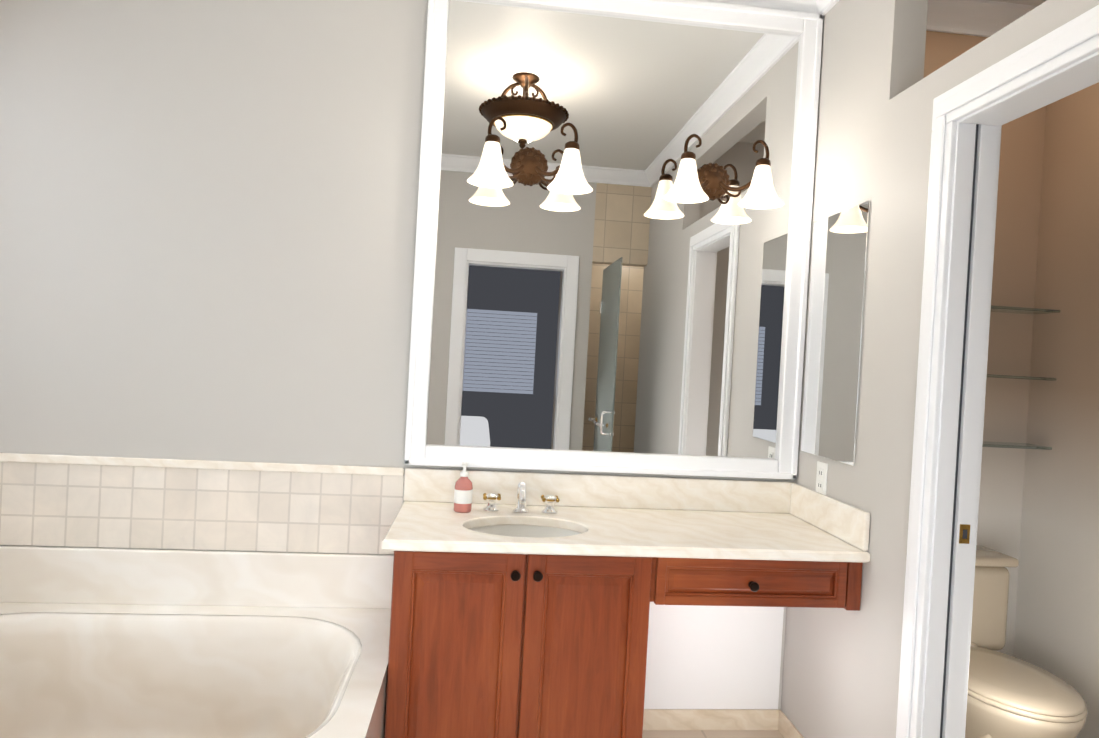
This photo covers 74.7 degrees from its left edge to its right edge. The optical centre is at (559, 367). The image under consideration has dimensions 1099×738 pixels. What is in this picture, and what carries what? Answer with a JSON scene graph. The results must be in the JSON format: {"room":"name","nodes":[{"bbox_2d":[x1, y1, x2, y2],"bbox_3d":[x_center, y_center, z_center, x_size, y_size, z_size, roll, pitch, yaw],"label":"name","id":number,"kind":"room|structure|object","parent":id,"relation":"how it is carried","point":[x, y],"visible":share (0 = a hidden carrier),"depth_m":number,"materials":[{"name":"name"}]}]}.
{"room":"bathroom","nodes":[
{"label":"bathroom","id":0,"kind":"room"},
{"bbox_2d":[0,0,793,709],"bbox_3d":[-0.117,-0.074,2.653,4.180,2.770,0.120,3,1,-6],"label":"wall","id":1,"kind":"structure","parent":0,"point":[208,216],"depth_m":2.47,"materials":[{"name":"grey paint"}]},
{"bbox_2d":[0,452,403,553],"bbox_3d":[-1.306,0.467,2.463,1.512,0.308,0.020,3,1,-6],"label":"wall tile","id":2,"kind":"structure","parent":1,"relation":"attached to","point":[92,501],"depth_m":2.47,"materials":[{"name":"tile"}]},
{"bbox_2d":[403,468,796,511],"bbox_3d":[0.166,0.450,2.619,1.436,0.117,0.019,3,1,-6],"label":"backsplash","id":3,"kind":"structure","parent":1,"relation":"attached to","point":[576,490],"depth_m":2.61,"materials":[{"name":"beige stone"}]},
{"bbox_2d":[404,0,822,478],"bbox_3d":[0.215,-0.481,2.601,1.435,1.720,0.038,3,1,-6],"label":"mirror","id":4,"kind":"object","parent":1,"relation":"attached to","point":[624,316],"visible":1,"depth_m":2.61,"materials":[{"name":"white mirror"}]},
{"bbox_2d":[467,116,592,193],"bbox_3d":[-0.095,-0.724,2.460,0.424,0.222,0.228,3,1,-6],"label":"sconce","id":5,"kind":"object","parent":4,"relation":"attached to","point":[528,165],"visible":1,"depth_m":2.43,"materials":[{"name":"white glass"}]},
{"bbox_2d":[663,134,783,208],"bbox_3d":[0.573,-0.688,2.532,0.424,0.222,0.228,3,1,-6],"label":"sconce","id":6,"kind":"object","parent":4,"relation":"attached to","point":[703,183],"visible":1,"depth_m":2.50,"materials":[{"name":"white glass"}]},
{"bbox_2d":[643,709,778,729],"bbox_3d":[0.507,1.309,2.675,0.640,0.075,0.010,3,1,-6],"label":"baseboard","id":7,"kind":"structure","parent":1,"relation":"attached to","point":[710,719],"depth_m":2.68,"materials":[{"name":"tile"}]},
{"bbox_2d":[644,602,783,708],"bbox_3d":[0.523,0.994,2.676,0.638,0.554,0.003,3,1,-6],"label":"wall panel","id":8,"kind":"object","parent":1,"relation":"attached to","point":[713,657],"visible":0.43,"depth_m":2.68,"materials":[{"name":"white paint"}]},
{"bbox_2d":[696,0,818,13],"bbox_3d":[-0.489,-1.430,2.494,2.966,0.100,0.075,3,1,-6],"label":"crown molding","id":9,"kind":"structure","parent":1,"relation":"attached to","point":[807,6],"depth_m":2.65,"materials":[{"name":"white paint"}]},
{"bbox_2d":[642,730,783,737],"bbox_3d":[0.129,1.381,-0.431,4.400,0.050,6.400,3,1,-6],"label":"floor","id":10,"kind":"structure","parent":0,"point":[712,734],"depth_m":2.65,"materials":[{"name":"tile"}]},
{"bbox_2d":[0,545,393,737],"bbox_3d":[-1.240,0.948,1.697,1.550,0.625,1.568,3,1,-6],"label":"bathtub","id":11,"kind":"object","parent":10,"relation":"on","point":[125,643],"visible":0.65,"depth_m":2.32,"materials":[{"name":"stone"}]},
{"bbox_2d":[384,520,869,737],"bbox_3d":[0.182,0.938,2.360,1.407,0.786,0.553,3,1,-6],"label":"bathroom vanity","id":12,"kind":"object","parent":10,"relation":"on","point":[506,621],"depth_m":2.10,"materials":[{"name":"brown wood"}]},
{"bbox_2d":[382,500,870,559],"bbox_3d":[0.189,0.560,2.356,1.436,0.096,0.553,3,1,-6],"label":"countertop","id":13,"kind":"structure","parent":12,"relation":"on","point":[418,523],"depth_m":2.26,"materials":[{"name":"beige stone"}]},
{"bbox_2d":[454,462,472,512],"bbox_3d":[-0.321,0.402,2.420,0.061,0.163,0.066,3,1,-6],"label":"soap dispenser","id":14,"kind":"object","parent":13,"relation":"on","point":[463,491],"visible":0.98,"depth_m":2.40,"materials":[{"name":"pink plastic"}]},
{"bbox_2d":[483,482,559,513],"bbox_3d":[-0.126,0.443,2.429,0.262,0.102,0.141,3,1,-6],"label":"sink faucet","id":15,"kind":"object","parent":13,"relation":"on","point":[520,507],"visible":0.98,"depth_m":2.45,"materials":[{"name":"silver metal"}]},
{"bbox_2d":[965,545,1087,737],"bbox_3d":[1.409,1.037,2.405,0.494,0.723,0.708,3,1,-6],"label":"toilet","id":16,"kind":"object","parent":10,"relation":"on","point":[1009,696],"visible":0.5,"depth_m":2.23,"materials":[{"name":"beige ceramic"}]},
{"bbox_2d":[781,0,1098,737],"bbox_3d":[1.038,-0.005,1.981,0.106,2.770,1.465,3,1,-6],"label":"wall","id":17,"kind":"structure","parent":0,"point":[872,57],"depth_m":2.19,"materials":[{"name":"grey paint"}]},
{"bbox_2d":[778,709,803,737],"bbox_3d":[0.972,1.347,1.381,0.010,0.075,2.684,3,1,-6],"label":"baseboard","id":18,"kind":"structure","parent":17,"relation":"attached to","point":[787,728],"depth_m":2.63,"materials":[{"name":"tile"}]},
{"bbox_2d":[816,461,827,494],"bbox_3d":[0.904,0.385,2.484,0.008,0.117,0.072,3,1,-6],"label":"electrical outlet","id":19,"kind":"object","parent":17,"relation":"attached to","point":[821,478],"visible":0.9,"depth_m":2.48,"materials":[{"name":"white plastic"}]},
{"bbox_2d":[816,0,838,15],"bbox_3d":[1.087,-1.333,1.342,0.075,0.100,2.705,3,1,-6],"label":"crown molding","id":20,"kind":"structure","parent":17,"relation":"attached to","point":[824,7],"depth_m":2.62,"materials":[{"name":"white paint"}]},
{"bbox_2d":[790,482,869,551],"bbox_3d":[0.898,0.491,2.426,0.019,0.117,0.523,3,1,-6],"label":"backsplash","id":21,"kind":"structure","parent":17,"relation":"attached to","point":[851,524],"depth_m":2.37,"materials":[{"name":"beige stone"}]},
{"bbox_2d":[801,200,869,465],"bbox_3d":[0.935,-0.110,2.459,0.006,0.840,0.380,3,1,-6],"label":"mirror","id":22,"kind":"object","parent":17,"relation":"attached to","point":[835,333],"visible":1,"depth_m":2.43,"materials":[{"name":"white mirror"}]},
{"bbox_2d":[896,5,1098,737],"bbox_3d":[1.059,0.334,1.571,0.148,2.104,0.783,3,1,-6],"label":"door frame","id":23,"kind":"structure","parent":17,"relation":"attached to","point":[971,116],"depth_m":1.87,"materials":[{"name":"white paint"}]},
{"bbox_2d":[923,30,1046,655],"bbox_3d":[1.423,0.020,2.757,0.828,2.594,0.004,3,1,-6],"label":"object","id":24,"kind":"structure","parent":0,"point":[1013,285],"depth_m":2.79,"materials":[{"name":"paint"}]},
{"bbox_2d":[926,0,1036,36],"bbox_3d":[1.500,-1.324,2.709,0.828,0.100,0.075,3,1,-6],"label":"crown molding","id":25,"kind":"structure","parent":24,"relation":"attached to","point":[985,18],"depth_m":2.71,"materials":[{"name":"white paint"}]},
{"bbox_2d":[982,441,1051,449],"bbox_3d":[1.417,0.278,2.693,0.820,0.010,0.132,3,1,-6],"label":"glass shelf","id":26,"kind":"object","parent":24,"relation":"attached to","point":[1008,445],"visible":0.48,"depth_m":2.67,"materials":[{"name":"green"}]},
{"bbox_2d":[987,374,1055,380],"bbox_3d":[1.431,0.021,2.691,0.820,0.010,0.132,3,1,-6],"label":"glass shelf","id":27,"kind":"object","parent":24,"relation":"attached to","point":[1019,377],"visible":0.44,"depth_m":2.66,"materials":[{"name":"green"}]},
{"bbox_2d":[990,305,1060,314],"bbox_3d":[1.444,-0.231,2.688,0.820,0.010,0.132,3,1,-6],"label":"glass shelf","id":28,"kind":"object","parent":24,"relation":"attached to","point":[1017,310],"visible":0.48,"depth_m":2.67,"materials":[{"name":"green"}]},
{"bbox_2d":[990,0,1046,5],"bbox_3d":[0.099,-1.461,1.247,4.200,0.050,2.970,3,1,-6],"label":"ceiling","id":29,"kind":"structure","parent":0,"point":[1033,2],"depth_m":2.68,"materials":[{"name":"white paint"}]},
{"bbox_3d":[1.986,0.047,1.862,0.100,2.770,1.905,3,1,-6],"label":"wall","id":30,"kind":"structure","parent":0,"visible":0},
{"bbox_2d":[1013,82,1098,737],"bbox_3d":[1.926,0.094,1.909,0.004,2.670,1.790,3,1,-6],"label":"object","id":31,"kind":"structure","parent":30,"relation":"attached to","point":[1057,621],"depth_m":2.62,"materials":[{"name":"paint"}]}
]}

